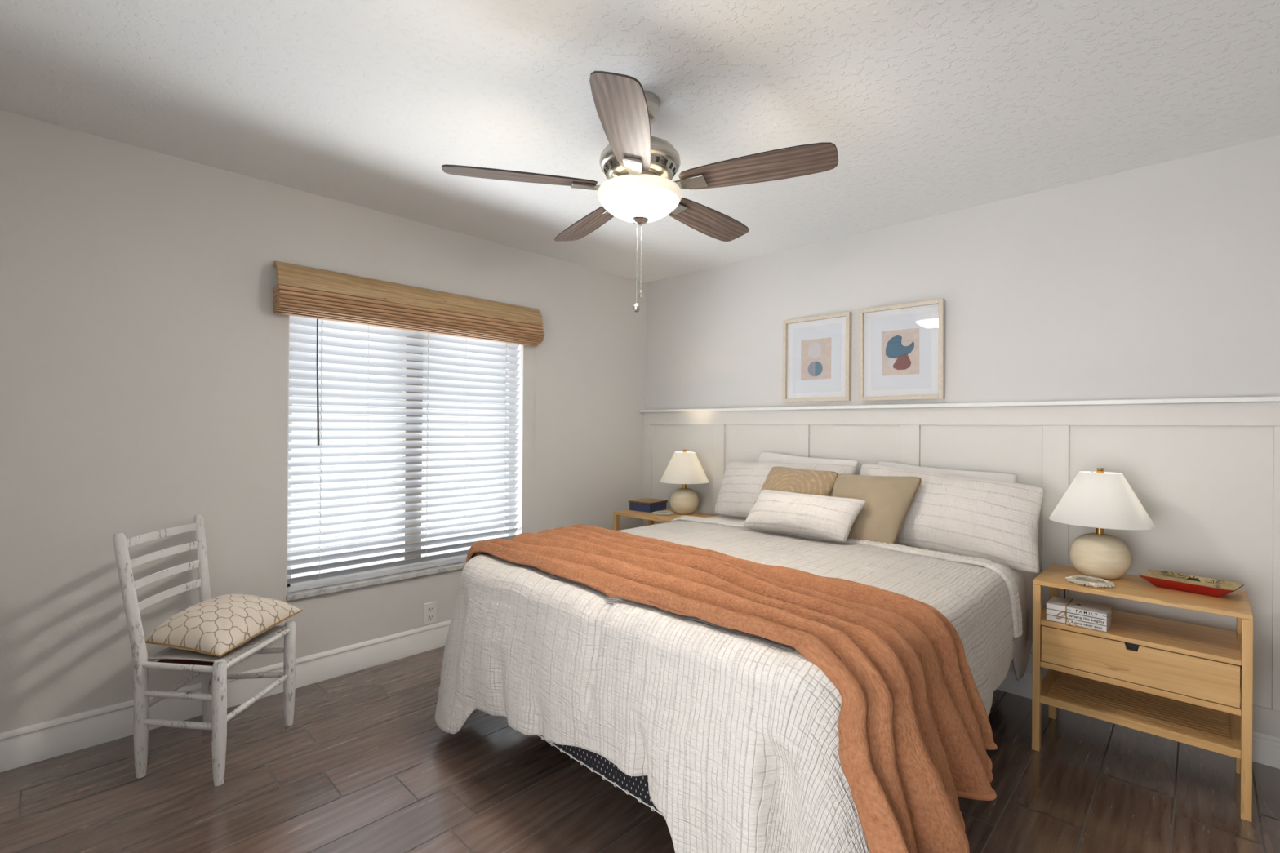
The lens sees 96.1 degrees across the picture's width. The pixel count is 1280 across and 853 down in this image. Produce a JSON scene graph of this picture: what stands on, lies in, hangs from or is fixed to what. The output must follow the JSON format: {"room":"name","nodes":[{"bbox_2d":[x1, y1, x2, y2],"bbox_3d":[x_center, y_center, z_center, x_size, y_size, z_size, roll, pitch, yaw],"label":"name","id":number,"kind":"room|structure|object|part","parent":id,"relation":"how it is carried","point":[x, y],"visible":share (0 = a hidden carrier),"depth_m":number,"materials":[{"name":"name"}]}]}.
{"room":"bedroom","nodes":[
{"label":"bedroom","id":0,"kind":"room"},
{"bbox_2d":[0,110,646,733],"bbox_3d":[-1.333,0.113,3.278,0.140,2.540,4.080,0,0,44],"label":"wall","id":1,"kind":"structure","parent":0,"point":[144,347],"depth_m":2.49,"materials":[{"name":"white paint"}]},
{"bbox_2d":[0,619,451,773],"bbox_3d":[-1.291,1.213,3.216,0.016,0.140,3.784,0,0,44],"label":"baseboard","id":2,"kind":"structure","parent":1,"relation":"attached to","point":[30,744],"depth_m":2.50,"materials":[{"name":"white paint"}]},
{"bbox_2d":[286,561,466,600],"bbox_3d":[-1.282,0.834,3.312,0.152,0.028,1.355,0,0,44],"label":"trim","id":3,"kind":"structure","parent":1,"relation":"attached to","point":[400,576],"depth_m":3.06,"materials":[{"name":"grey stone"}]},
{"bbox_2d":[287,322,515,586],"bbox_3d":[-1.322,0.090,3.357,0.055,1.475,1.355,0,0,44],"label":"window","id":4,"kind":"structure","parent":1,"relation":"in","point":[402,439],"depth_m":3.32,"materials":[{"name":"silver metal"}]},
{"bbox_2d":[287,315,519,593],"bbox_3d":[-1.261,0.087,3.295,0.079,1.463,1.335,0,0,44],"label":"blind","id":5,"kind":"object","parent":4,"relation":"attached to","point":[317,330],"visible":0.78,"depth_m":3.20,"materials":[{"name":"grey plastic"}]},
{"bbox_3d":[-1.633,0.098,2.928,0.053,1.409,0.014,0,0,44],"label":"ladder cord","id":6,"kind":"part","parent":5,"relation":"part of","materials":[{"name":"white fabric"}]},
{"bbox_3d":[-1.473,0.103,3.093,0.050,1.403,0.001,0,0,44],"label":"ladder cord","id":7,"kind":"part","parent":5,"relation":"part of","materials":[{"name":"white fabric"}]},
{"bbox_3d":[-1.274,0.809,3.302,0.052,0.018,1.335,0,0,44],"label":"rail","id":8,"kind":"part","parent":5,"relation":"part of","materials":[{"name":"grey plastic"}]},
{"bbox_3d":[-1.242,0.102,3.329,0.053,1.409,0.014,0,0,44],"label":"ladder cord","id":9,"kind":"part","parent":5,"relation":"part of","materials":[{"name":"white fabric"}]},
{"bbox_3d":[-1.075,0.106,3.502,0.050,1.403,0.001,0,0,44],"label":"ladder cord","id":10,"kind":"part","parent":5,"relation":"part of","materials":[{"name":"white fabric"}]},
{"bbox_3d":[-0.879,0.105,3.702,0.053,1.409,0.014,0,0,44],"label":"ladder cord","id":11,"kind":"part","parent":5,"relation":"part of","materials":[{"name":"white fabric"}]},
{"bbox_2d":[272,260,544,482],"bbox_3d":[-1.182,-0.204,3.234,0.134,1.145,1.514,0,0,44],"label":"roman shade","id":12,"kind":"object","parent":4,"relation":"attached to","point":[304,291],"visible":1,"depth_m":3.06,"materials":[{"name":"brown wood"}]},
{"bbox_3d":[-0.706,-0.095,3.792,0.009,0.936,0.051,0,0,21],"label":"lift cord","id":13,"kind":"part","parent":12,"relation":"part of","materials":[{"name":"white plastic"}]},
{"bbox_2d":[286,315,524,595],"bbox_3d":[-1.273,0.090,3.310,0.100,1.475,1.355,0,0,44],"label":"trim","id":14,"kind":"structure","parent":1,"relation":"attached to","point":[521,354],"depth_m":3.77,"materials":[{"name":"white paint"}]},
{"bbox_2d":[423,601,436,625],"bbox_3d":[-1.205,1.075,3.309,0.009,0.122,0.078,0,0,44],"label":"wall outlet","id":15,"kind":"object","parent":1,"relation":"attached to","point":[429,609],"visible":1,"depth_m":3.30,"materials":[{"name":"white plastic"}]},
{"bbox_2d":[427,613,433,621],"bbox_3d":[-1.204,1.098,3.307,0.004,0.034,0.034,0,0,44],"label":"receptacle","id":16,"kind":"object","parent":15,"relation":"attached to","point":[430,616],"depth_m":3.31,"materials":[{"name":"white plastic"}]},
{"bbox_2d":[427,605,433,613],"bbox_3d":[-1.203,1.052,3.307,0.004,0.034,0.034,0,0,44],"label":"receptacle","id":17,"kind":"object","parent":15,"relation":"attached to","point":[430,608],"depth_m":3.30,"materials":[{"name":"white plastic"}]},
{"bbox_2d":[0,0,1279,283],"bbox_3d":[-0.015,-1.199,2.006,3.790,0.100,4.080,0,0,44],"label":"ceiling","id":18,"kind":"structure","parent":0,"point":[928,108],"depth_m":1.98,"materials":[{"name":"white paint"}]},
{"bbox_2d":[441,71,838,311],"bbox_3d":[0.023,-0.775,2.059,1.275,0.742,1.236,0,0,44],"label":"ceiling fan","id":19,"kind":"object","parent":18,"relation":"hanging from","point":[640,167],"visible":1,"depth_m":1.90,"materials":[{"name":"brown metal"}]},
{"bbox_3d":[-0.399,-0.840,1.934,0.506,0.006,0.146,0,12,-13],"label":"blade","id":20,"kind":"part","parent":19,"relation":"part of","materials":[{"name":"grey wood"}]},
{"bbox_3d":[-0.209,-0.838,2.374,0.146,0.006,0.506,-13,7,-30],"label":"blade","id":21,"kind":"part","parent":19,"relation":"part of","materials":[{"name":"brown wood"}]},
{"bbox_3d":[-0.150,-0.843,1.988,0.174,0.044,0.061,0,12,-13],"label":"blade arm","id":22,"kind":"part","parent":19,"relation":"part of","materials":[{"name":"silver metal"}]},
{"bbox_3d":[-0.080,-0.843,2.154,0.061,0.044,0.174,-13,7,-30],"label":"blade arm","id":23,"kind":"part","parent":19,"relation":"part of","materials":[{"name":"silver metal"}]},
{"bbox_3d":[-0.039,-0.837,1.617,0.146,0.006,0.506,12,1,5],"label":"blade","id":24,"kind":"part","parent":19,"relation":"part of","materials":[{"name":"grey wood"}]},
{"bbox_3d":[-0.014,-0.842,1.871,0.061,0.044,0.174,12,1,5],"label":"blade arm","id":25,"kind":"part","parent":19,"relation":"part of","materials":[{"name":"silver metal"}]},
{"bbox_3d":[-0.011,-0.567,2.026,0.003,0.273,0.003,0,0,-23],"label":"pull chain","id":26,"kind":"part","parent":19,"relation":"part of","materials":[{"name":"silver metal"}]},
{"bbox_3d":[-0.001,-0.779,2.023,0.298,0.102,0.298,0,0,44],"label":"lamp shade","id":27,"kind":"part","parent":19,"relation":"part of","materials":[{"name":"beige glass"}]},
{"bbox_3d":[0.004,-0.586,2.021,0.003,0.235,0.003,0,0,-23],"label":"pull chain","id":28,"kind":"part","parent":19,"relation":"part of","materials":[{"name":"silver metal"}]},
{"bbox_3d":[0.100,-0.841,2.139,0.061,0.044,0.174,-15,-10,40],"label":"blade arm","id":29,"kind":"part","parent":19,"relation":"part of","materials":[{"name":"silver metal"}]},
{"bbox_3d":[0.140,-0.841,1.964,0.174,0.044,0.061,0,-12,23],"label":"blade arm","id":30,"kind":"part","parent":19,"relation":"part of","materials":[{"name":"silver metal"}]},
{"bbox_3d":[0.269,-0.834,2.329,0.146,0.006,0.506,-15,-10,40],"label":"blade","id":31,"kind":"part","parent":19,"relation":"part of","materials":[{"name":"brown wood"}]},
{"bbox_3d":[0.374,-0.834,1.861,0.506,0.006,0.146,0,-12,23],"label":"blade","id":32,"kind":"part","parent":19,"relation":"part of","materials":[{"name":"brown wood"}]},
{"bbox_2d":[0,646,1279,852],"bbox_3d":[-0.139,1.291,1.896,3.710,0.002,4.300,0,0,44],"label":"floor","id":33,"kind":"structure","parent":0,"point":[364,763],"depth_m":2.02,"materials":[{"name":"brown wood"}]},
{"bbox_2d":[112,514,295,786],"bbox_3d":[-1.710,0.831,2.276,0.477,0.895,0.455,0,0,3],"label":"chair","id":34,"kind":"object","parent":33,"relation":"on","point":[212,668],"visible":0.85,"depth_m":2.13,"materials":[{"name":"white paint"}]},
{"bbox_3d":[-1.862,0.834,2.101,0.127,0.887,0.043,0,0,-1],"label":"post","id":35,"kind":"part","parent":34,"relation":"part of","materials":[{"name":"white paint"}]},
{"bbox_3d":[-1.837,0.870,2.286,0.022,0.022,0.370,0,0,-5],"label":"seat rail","id":36,"kind":"part","parent":34,"relation":"part of","materials":[{"name":"white paint"}]},
{"bbox_3d":[-1.663,0.871,2.081,0.318,0.022,0.022,0,0,8],"label":"seat rail","id":37,"kind":"part","parent":34,"relation":"part of","materials":[{"name":"white paint"}]},
{"bbox_3d":[-1.886,0.830,2.481,0.110,0.895,0.043,0,0,19],"label":"post","id":38,"kind":"part","parent":34,"relation":"part of","materials":[{"name":"white paint"}]},
{"bbox_3d":[-1.679,0.871,2.266,0.335,0.048,0.380,0,0,0],"label":"woven seat","id":39,"kind":"part","parent":34,"relation":"part of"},
{"bbox_3d":[-1.506,1.059,2.060,0.044,0.442,0.045,0,0,44],"label":"leg","id":40,"kind":"part","parent":34,"relation":"part of","materials":[{"name":"white paint"}]},
{"bbox_2d":[144,593,302,657],"bbox_3d":[-1.675,0.772,2.316,0.372,0.166,0.412,0,0,8],"label":"cushion","id":41,"kind":"object","parent":34,"relation":"on","point":[218,625],"visible":0.98,"depth_m":2.20,"materials":[{"name":"beige fabric"}]},
{"bbox_3d":[-1.505,0.872,2.265,0.302,0.022,0.310,0,0,44],"label":"seat rail","id":42,"kind":"part","parent":34,"relation":"part of","materials":[{"name":"white paint"}]},
{"bbox_3d":[-1.506,1.060,2.471,0.044,0.442,0.045,0,0,44],"label":"leg","id":43,"kind":"part","parent":34,"relation":"part of","materials":[{"name":"white paint"}]},
{"bbox_2d":[537,735,662,816],"bbox_3d":[0.557,0.969,2.609,1.530,0.655,2.011,0,0,44],"label":"bed","id":44,"kind":"object","parent":33,"relation":"on","point":[637,787],"visible":0.16,"depth_m":1.84,"materials":[{"name":"black fabric"}]},
{"bbox_2d":[434,515,1022,852],"bbox_3d":[0.303,0.888,2.352,1.929,0.738,1.619,0,0,44],"label":"quilt","id":45,"kind":"object","parent":44,"relation":"on","point":[734,735],"visible":0.54,"depth_m":1.70,"materials":[{"name":"white fabric"}]},
{"bbox_2d":[466,524,997,852],"bbox_3d":[0.112,0.746,2.055,0.631,0.581,2.031,0,0,-43],"label":"throw blanket","id":46,"kind":"object","parent":45,"relation":"on","point":[915,733],"visible":0.98,"depth_m":1.47,"materials":[{"name":"fabric"}]},
{"bbox_2d":[752,466,838,506],"bbox_3d":[0.790,0.386,3.049,0.448,0.322,0.228,0,0,44],"label":"throw cushion","id":47,"kind":"object","parent":45,"relation":"on","point":[779,478],"visible":0.51,"depth_m":3.01,"materials":[{"name":"beige fabric"}]},
{"bbox_2d":[742,489,866,542],"bbox_3d":[0.778,0.427,2.814,0.605,0.197,0.164,0,0,44],"label":"lumbar pillow","id":48,"kind":"object","parent":45,"relation":"on","point":[824,517],"visible":1,"depth_m":2.73,"materials":[{"name":"white fabric"}]},
{"bbox_2d":[831,474,921,543],"bbox_3d":[1.096,0.394,2.763,0.414,0.314,0.227,0,0,44],"label":"throw cushion","id":49,"kind":"object","parent":45,"relation":"on","point":[888,500],"visible":0.73,"depth_m":2.69,"materials":[{"name":"beige fabric"}]},
{"bbox_2d":[705,515,1040,680],"bbox_3d":[1.042,0.844,3.108,1.789,0.551,0.660,0,0,44],"label":"sheet","id":50,"kind":"object","parent":44,"relation":"on","point":[1023,643],"visible":0.09,"depth_m":2.48,"materials":[{"name":"white fabric"}]},
{"bbox_2d":[715,461,854,517],"bbox_3d":[0.810,0.384,3.400,0.855,0.348,0.235,0,0,44],"label":"pillow sham","id":51,"kind":"object","parent":50,"relation":"on","point":[743,482],"visible":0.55,"depth_m":3.48,"materials":[{"name":"white fabric"}]},
{"bbox_2d":[757,452,857,474],"bbox_3d":[0.946,0.350,3.502,0.728,0.366,0.138,0,0,44],"label":"bed pillow","id":52,"kind":"object","parent":50,"relation":"on","point":[764,456],"visible":0.16,"depth_m":3.52,"materials":[{"name":"white fabric"}]},
{"bbox_2d":[876,461,1016,483],"bbox_3d":[1.517,0.367,2.944,0.691,0.341,0.140,0,0,44],"label":"bed pillow","id":53,"kind":"object","parent":50,"relation":"on","point":[984,475],"visible":0.16,"depth_m":2.89,"materials":[{"name":"white fabric"}]},
{"bbox_2d":[859,463,1043,573],"bbox_3d":[1.407,0.405,2.728,0.834,0.408,0.280,0,0,44],"label":"pillow sham","id":54,"kind":"object","parent":50,"relation":"on","point":[995,521],"visible":0.71,"depth_m":2.55,"materials":[{"name":"white fabric"}]},
{"bbox_2d":[613,508,715,530],"bbox_3d":[0.168,0.952,4.022,0.610,0.685,0.400,0,0,44],"label":"nightstand","id":55,"kind":"object","parent":33,"relation":"on","point":[650,517],"visible":0.02,"depth_m":3.98,"materials":[{"name":"brown wood"}]},
{"bbox_3d":[-0.168,0.959,4.095,0.026,0.667,0.034,0,0,44],"label":"leg","id":56,"kind":"part","parent":55,"relation":"part of","materials":[{"name":"brown wood"}]},
{"bbox_2d":[628,497,667,512],"bbox_3d":[0.059,0.575,4.201,0.200,0.069,0.210,0,0,38],"label":"gift box","id":57,"kind":"object","parent":55,"relation":"on","point":[646,504],"visible":0.99,"depth_m":4.14,"materials":[{"name":"blue"}]},
{"bbox_3d":[0.059,0.548,4.201,0.200,0.015,0.210,0,0,38],"label":"lid","id":58,"kind":"part","parent":57,"relation":"part of","materials":[{"name":"brown"}]},
{"bbox_3d":[0.082,0.961,4.352,0.026,0.667,0.034,0,0,44],"label":"leg","id":59,"kind":"part","parent":55,"relation":"part of","materials":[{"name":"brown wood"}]},
{"bbox_2d":[652,511,674,515],"bbox_3d":[0.163,0.602,4.003,0.157,0.016,0.156,0,0,44],"label":"coaster","id":60,"kind":"object","parent":55,"relation":"on","point":[656,513],"visible":1,"depth_m":3.97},
{"bbox_2d":[660,449,709,514],"bbox_3d":[0.313,0.386,4.045,0.345,0.450,0.345,0,0,44],"label":"table lamp","id":61,"kind":"object","parent":55,"relation":"on","point":[684,468],"visible":1,"depth_m":3.96,"materials":[{"name":"beige fabric"}]},
{"bbox_3d":[0.314,0.285,4.045,0.345,0.208,0.345,0,0,44],"label":"lamp shade","id":62,"kind":"part","parent":61,"relation":"part of","materials":[{"name":"white fabric"}]},
{"bbox_2d":[1031,564,1253,822],"bbox_3d":[1.941,0.964,2.252,0.610,0.685,0.400,0,0,44],"label":"nightstand","id":63,"kind":"object","parent":33,"relation":"on","point":[1190,684],"visible":0.98,"depth_m":2.14,"materials":[{"name":"brown wood"}]},
{"bbox_3d":[1.605,0.971,2.326,0.026,0.667,0.034,0,0,44],"label":"leg","id":64,"kind":"part","parent":63,"relation":"part of","materials":[{"name":"brown wood"}]},
{"bbox_3d":[1.856,0.973,2.583,0.026,0.667,0.034,0,0,44],"label":"leg","id":65,"kind":"part","parent":63,"relation":"part of","materials":[{"name":"brown wood"}]},
{"bbox_2d":[1046,596,1111,631],"bbox_3d":[1.744,0.742,2.284,0.150,0.072,0.196,0,0,-44],"label":"book stack","id":66,"kind":"object","parent":63,"relation":"on","point":[1072,612],"visible":1,"depth_m":2.25,"materials":[{"name":"white paper"}]},
{"bbox_2d":[1046,596,1111,619],"bbox_3d":[1.747,0.721,2.290,0.130,0.022,0.190,0,0,-44],"label":"book","id":67,"kind":"object","parent":66,"relation":"on","point":[1056,606],"depth_m":2.26,"materials":[{"name":"white paper"}]},
{"bbox_2d":[1046,608,1111,626],"bbox_3d":[1.747,0.744,2.290,0.130,0.022,0.190,0,0,-44],"label":"book","id":68,"kind":"object","parent":66,"relation":"on","point":[1071,616],"depth_m":2.24,"materials":[{"name":"white paper"}]},
{"bbox_2d":[1046,613,1111,631],"bbox_3d":[1.746,0.767,2.290,0.130,0.022,0.190,0,0,-44],"label":"book","id":69,"kind":"object","parent":66,"relation":"on","point":[1067,619],"depth_m":2.24,"materials":[{"name":"white paper"}]},
{"bbox_2d":[1065,575,1115,587],"bbox_3d":[1.782,0.613,2.280,0.157,0.016,0.156,0,0,44],"label":"coaster","id":70,"kind":"object","parent":63,"relation":"on","point":[1091,581],"visible":1,"depth_m":2.26,"materials":[{"name":"white stone"}]},
{"bbox_2d":[1048,467,1155,579],"bbox_3d":[1.909,0.397,2.387,0.345,0.450,0.345,0,0,44],"label":"table lamp","id":71,"kind":"object","parent":63,"relation":"on","point":[1100,500],"visible":0.98,"depth_m":2.31,"materials":[{"name":"white fabric"}]},
{"bbox_3d":[1.909,0.295,2.387,0.345,0.208,0.345,0,0,44],"label":"lamp shade","id":72,"kind":"part","parent":71,"relation":"part of","materials":[{"name":"white fabric"}]},
{"bbox_3d":[1.814,1.095,2.123,0.558,0.030,0.030,0,0,44],"label":"shelf rail","id":73,"kind":"part","parent":63,"relation":"part of","materials":[{"name":"brown wood"}]},
{"bbox_3d":[1.940,0.956,2.251,0.558,0.022,0.388,0,0,44],"label":"drawer rail","id":74,"kind":"part","parent":63,"relation":"part of","materials":[{"name":"brown wood"}]},
{"bbox_3d":[1.814,0.871,2.121,0.552,0.139,0.016,0,0,44],"label":"drawer","id":75,"kind":"part","parent":63,"relation":"part of","materials":[{"name":"brown wood"}]},
{"bbox_2d":[1040,605,1241,666],"bbox_3d":[1.941,0.790,2.251,0.602,0.018,0.388,0,0,44],"label":"shelf","id":76,"kind":"object","parent":63,"relation":"attached to","point":[1195,642],"depth_m":2.15,"materials":[{"name":"brown wood"}]},
{"bbox_3d":[2.065,1.097,2.380,0.558,0.030,0.028,0,0,44],"label":"shelf rail","id":77,"kind":"part","parent":63,"relation":"part of","materials":[{"name":"brown wood"}]},
{"bbox_2d":[1138,569,1244,597],"bbox_3d":[2.094,0.602,2.191,0.170,0.041,0.270,0,0,-35],"label":"tray","id":78,"kind":"object","parent":63,"relation":"on","point":[1166,580],"visible":1,"depth_m":2.19,"materials":[{"name":"red paint"}]},
{"bbox_3d":[2.274,0.976,2.175,0.026,0.667,0.034,0,0,44],"label":"leg","id":79,"kind":"part","parent":63,"relation":"part of","materials":[{"name":"brown wood"}]},
{"bbox_3d":[2.023,0.974,1.918,0.026,0.667,0.034,0,0,44],"label":"leg","id":80,"kind":"part","parent":63,"relation":"part of","materials":[{"name":"brown wood"}]},
{"bbox_2d":[645,134,1279,409],"bbox_3d":[1.399,0.134,3.367,3.650,2.540,0.140,0,0,44],"label":"wall","id":81,"kind":"structure","parent":0,"point":[1162,280],"depth_m":2.73,"materials":[{"name":"white paint"}]},
{"bbox_2d":[642,424,653,526],"bbox_3d":[0.062,0.530,4.551,0.085,1.096,0.024,0,0,44],"label":"trim","id":82,"kind":"structure","parent":81,"relation":"attached to","point":[647,428],"depth_m":4.54,"materials":[{"name":"white paint"}]},
{"bbox_2d":[711,424,725,515],"bbox_3d":[0.557,0.534,4.069,0.098,1.096,0.024,0,0,44],"label":"trim","id":83,"kind":"structure","parent":81,"relation":"attached to","point":[718,430],"depth_m":4.06,"materials":[{"name":"white paint"}]},
{"bbox_2d":[793,424,809,457],"bbox_3d":[1.016,0.537,3.622,0.100,1.096,0.024,0,0,44],"label":"trim","id":84,"kind":"structure","parent":81,"relation":"attached to","point":[802,432],"depth_m":3.61,"materials":[{"name":"white paint"}]},
{"bbox_2d":[782,311,852,402],"bbox_3d":[1.086,-0.416,3.553,0.440,0.525,0.036,0,0,44],"label":"framed print","id":85,"kind":"object","parent":81,"relation":"attached to","point":[817,349],"visible":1,"depth_m":3.54,"materials":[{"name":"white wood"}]},
{"bbox_2d":[858,298,944,400],"bbox_3d":[1.440,-0.411,3.184,0.442,0.526,0.036,0,2,42],"label":"framed print","id":86,"kind":"object","parent":81,"relation":"attached to","point":[901,346],"visible":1,"depth_m":3.17,"materials":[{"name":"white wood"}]},
{"bbox_2d":[900,425,920,466],"bbox_3d":[1.485,0.540,3.166,0.101,1.096,0.024,0,0,44],"label":"trim","id":87,"kind":"structure","parent":81,"relation":"attached to","point":[910,435],"depth_m":3.15,"materials":[{"name":"white paint"}]},
{"bbox_2d":[639,395,1279,412],"bbox_3d":[1.277,-0.112,3.340,3.510,0.020,0.072,0,0,44],"label":"trim","id":88,"kind":"structure","parent":81,"relation":"attached to","point":[1277,398],"depth_m":2.78,"materials":[{"name":"white paint"}]},
{"bbox_2d":[643,401,1279,426],"bbox_3d":[1.293,-0.056,3.357,3.510,0.093,0.024,0,0,44],"label":"trim","id":89,"kind":"structure","parent":81,"relation":"attached to","point":[1227,414],"depth_m":2.84,"materials":[{"name":"white paint"}]},
{"bbox_2d":[652,424,1273,708],"bbox_3d":[1.295,0.539,3.363,3.510,1.096,0.005,0,0,44],"label":"wall panel","id":90,"kind":"object","parent":81,"relation":"attached to","point":[1206,492],"depth_m":2.48,"materials":[{"name":"white paint"}]},
{"bbox_2d":[1041,425,1069,610],"bbox_3d":[1.955,0.543,2.707,0.101,1.096,0.024,0,0,44],"label":"trim","id":91,"kind":"structure","parent":81,"relation":"attached to","point":[1055,438],"depth_m":2.70,"materials":[{"name":"white paint"}]},
{"bbox_2d":[996,668,1279,768],"bbox_3d":[1.288,1.242,3.349,3.494,0.120,0.028,0,0,44],"label":"baseboard","id":92,"kind":"structure","parent":81,"relation":"attached to","point":[1265,748],"depth_m":2.24,"materials":[{"name":"white paint"}]},
{"bbox_2d":[1008,652,1279,737],"bbox_3d":[1.284,1.136,3.356,3.510,0.098,0.024,0,0,44],"label":"trim","id":93,"kind":"structure","parent":81,"relation":"attached to","point":[1266,721],"depth_m":2.23,"materials":[{"name":"white paint"}]},
{"bbox_2d":[1271,426,1279,711],"bbox_3d":[2.498,0.547,2.179,0.135,1.096,0.024,0,0,44],"label":"trim","id":94,"kind":"structure","parent":81,"relation":"attached to","point":[1276,495],"depth_m":2.21,"materials":[{"name":"white paint"}]}
]}

